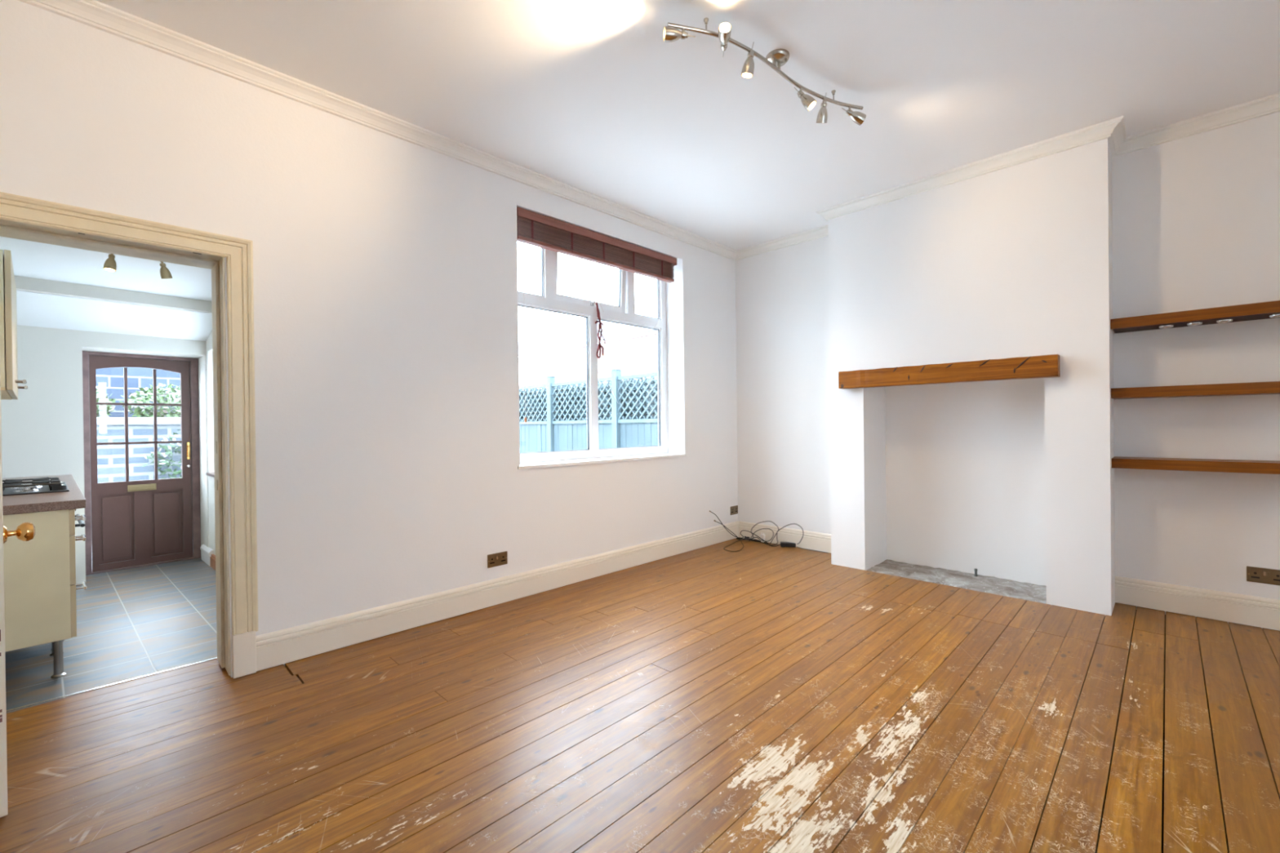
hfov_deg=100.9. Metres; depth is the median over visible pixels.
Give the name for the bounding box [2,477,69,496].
gas hob
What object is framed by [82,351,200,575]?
door
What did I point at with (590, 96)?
ceiling
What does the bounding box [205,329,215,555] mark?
wall
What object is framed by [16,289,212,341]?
ceiling
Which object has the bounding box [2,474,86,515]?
countertop
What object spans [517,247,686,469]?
window
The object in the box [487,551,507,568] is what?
wall socket
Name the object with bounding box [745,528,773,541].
power cable
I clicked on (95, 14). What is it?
crown molding
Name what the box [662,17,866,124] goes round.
ceiling spotlight
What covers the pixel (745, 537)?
cable bundle
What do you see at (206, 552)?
baseboard
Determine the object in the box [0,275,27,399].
upper cabinet
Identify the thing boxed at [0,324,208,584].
wall
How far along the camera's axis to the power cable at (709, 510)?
5.21 m
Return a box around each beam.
[13,275,212,313]
[838,354,1060,389]
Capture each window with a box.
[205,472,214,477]
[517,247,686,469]
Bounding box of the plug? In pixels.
[760,532,764,542]
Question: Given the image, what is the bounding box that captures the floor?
[0,537,1279,852]
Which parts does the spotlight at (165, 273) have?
lamp shade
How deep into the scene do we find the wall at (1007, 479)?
3.81 m
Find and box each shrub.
[88,386,115,417]
[119,382,180,417]
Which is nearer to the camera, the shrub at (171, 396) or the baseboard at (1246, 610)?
the baseboard at (1246, 610)
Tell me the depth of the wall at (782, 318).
5.07 m
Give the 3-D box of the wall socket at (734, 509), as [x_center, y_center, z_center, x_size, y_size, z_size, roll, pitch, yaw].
[0.966,0.857,5.413,0.010,0.086,0.128,0,0,45]
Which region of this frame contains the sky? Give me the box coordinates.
[518,299,657,386]
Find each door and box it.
[0,364,35,817]
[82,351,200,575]
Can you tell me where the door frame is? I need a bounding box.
[0,191,257,679]
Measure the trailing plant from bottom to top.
0.893 m
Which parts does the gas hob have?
burner, burner, hob plate, control knob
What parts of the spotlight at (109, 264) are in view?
lamp shade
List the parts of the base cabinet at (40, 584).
panel, leg, leg, drawer, drawer, drawer, handle, handle, handle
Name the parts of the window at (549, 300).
sash frame, sash handle, sill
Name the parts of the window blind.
ladder cord, ladder cord, rail, pull cord, ladder cord, ladder cord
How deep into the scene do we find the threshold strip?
2.45 m
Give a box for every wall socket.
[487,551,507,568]
[730,505,737,515]
[1246,565,1279,585]
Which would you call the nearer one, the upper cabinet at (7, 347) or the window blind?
the upper cabinet at (7, 347)
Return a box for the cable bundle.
[736,536,767,543]
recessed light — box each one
[1158,324,1173,328]
[1186,321,1202,325]
[1216,318,1233,323]
[1269,313,1279,317]
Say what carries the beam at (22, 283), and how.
attached to the ceiling at (30, 259)
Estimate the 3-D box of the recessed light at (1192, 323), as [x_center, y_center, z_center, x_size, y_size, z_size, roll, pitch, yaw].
[3.184,-0.590,3.036,0.063,0.013,0.063,-1,0,7]
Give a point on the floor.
(760, 697)
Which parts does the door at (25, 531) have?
knob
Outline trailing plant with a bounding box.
[142,429,182,479]
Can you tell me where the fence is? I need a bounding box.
[519,366,657,453]
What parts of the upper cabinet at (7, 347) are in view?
cupboard door, handle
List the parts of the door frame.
strike plate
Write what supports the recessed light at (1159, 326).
on the shelf at (1270, 309)
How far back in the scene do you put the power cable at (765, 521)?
5.14 m
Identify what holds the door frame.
in the wall at (385, 266)
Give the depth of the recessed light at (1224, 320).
2.94 m
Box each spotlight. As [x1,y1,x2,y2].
[102,253,116,271]
[160,261,172,278]
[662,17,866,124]
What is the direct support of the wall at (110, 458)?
on the ground
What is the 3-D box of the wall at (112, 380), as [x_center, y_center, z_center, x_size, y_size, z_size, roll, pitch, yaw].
[-7.218,0.166,7.418,0.300,2.370,5.300,0,0,45]
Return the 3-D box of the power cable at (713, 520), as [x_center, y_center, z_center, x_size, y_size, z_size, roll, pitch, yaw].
[0.933,1.024,5.117,0.328,0.243,0.531,0,0,45]
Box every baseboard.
[200,544,215,570]
[255,520,738,671]
[738,520,831,553]
[1115,576,1279,631]
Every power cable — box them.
[709,510,744,539]
[713,520,745,551]
[740,520,778,544]
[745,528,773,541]
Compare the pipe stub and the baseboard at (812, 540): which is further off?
the baseboard at (812, 540)
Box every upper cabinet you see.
[0,248,26,395]
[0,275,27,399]
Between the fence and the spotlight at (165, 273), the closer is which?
the spotlight at (165, 273)
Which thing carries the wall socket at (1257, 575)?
attached to the wall at (1196, 218)
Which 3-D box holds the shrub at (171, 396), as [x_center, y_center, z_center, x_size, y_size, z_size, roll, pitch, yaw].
[-6.350,-0.286,7.026,0.602,0.579,0.812,0,0,45]
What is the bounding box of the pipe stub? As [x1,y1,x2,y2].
[973,568,977,576]
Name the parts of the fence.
trellis panel, board panel, post, trellis panel, board panel, post, trellis panel, board panel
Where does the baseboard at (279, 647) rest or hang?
attached to the wall at (385, 266)
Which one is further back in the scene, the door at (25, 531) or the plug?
the plug
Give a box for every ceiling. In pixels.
[0,236,211,301]
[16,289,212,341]
[96,0,1279,249]
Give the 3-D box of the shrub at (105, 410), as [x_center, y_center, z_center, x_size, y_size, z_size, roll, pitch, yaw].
[-6.933,-0.274,6.420,0.616,0.599,0.829,0,0,45]
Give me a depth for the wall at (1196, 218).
3.12 m
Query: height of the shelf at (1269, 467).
0.058 m
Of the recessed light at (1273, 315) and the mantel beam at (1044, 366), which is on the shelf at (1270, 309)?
the recessed light at (1273, 315)
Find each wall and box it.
[0,0,737,677]
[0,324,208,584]
[89,417,182,504]
[95,367,180,417]
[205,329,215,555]
[735,235,831,533]
[827,138,1115,615]
[1111,111,1279,628]
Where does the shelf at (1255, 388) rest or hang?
attached to the wall at (1196, 218)
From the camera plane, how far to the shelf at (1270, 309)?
2.98 m
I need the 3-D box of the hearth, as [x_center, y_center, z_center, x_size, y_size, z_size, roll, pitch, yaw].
[2.355,1.159,3.954,1.150,0.055,0.461,0,0,45]
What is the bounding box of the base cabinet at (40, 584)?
[3,509,86,678]
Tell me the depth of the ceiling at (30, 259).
3.38 m
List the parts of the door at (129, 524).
recessed panel, letter plate, recessed panel, handle plate, handle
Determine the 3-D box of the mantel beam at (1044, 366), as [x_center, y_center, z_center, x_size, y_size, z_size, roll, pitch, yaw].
[2.115,-0.377,3.783,1.390,0.140,0.094,0,0,45]
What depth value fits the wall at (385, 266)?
2.94 m
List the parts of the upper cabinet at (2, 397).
cupboard door, handle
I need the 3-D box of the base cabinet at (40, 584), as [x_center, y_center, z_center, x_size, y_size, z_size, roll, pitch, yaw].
[-3.090,0.803,2.498,0.474,0.802,0.644,0,0,41]
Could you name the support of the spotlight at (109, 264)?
attached to the ceiling at (30, 259)
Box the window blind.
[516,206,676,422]
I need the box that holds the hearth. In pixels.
[866,559,1046,604]
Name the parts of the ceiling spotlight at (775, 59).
lamp shade, support rod, lamp shade, bulb, lamp shade, lamp shade, lamp shade, support rod, lamp shade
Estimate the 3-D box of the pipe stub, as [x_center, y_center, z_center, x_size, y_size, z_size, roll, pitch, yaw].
[2.547,1.110,4.010,0.024,0.064,0.024,0,0,45]
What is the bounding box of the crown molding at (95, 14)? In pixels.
[18,0,1279,261]
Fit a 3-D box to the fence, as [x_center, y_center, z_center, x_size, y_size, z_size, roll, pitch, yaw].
[-1.420,0.205,8.485,6.330,2.150,0.130,0,0,45]
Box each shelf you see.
[1110,300,1279,333]
[1111,381,1279,399]
[1111,456,1279,474]
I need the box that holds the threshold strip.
[6,657,217,711]

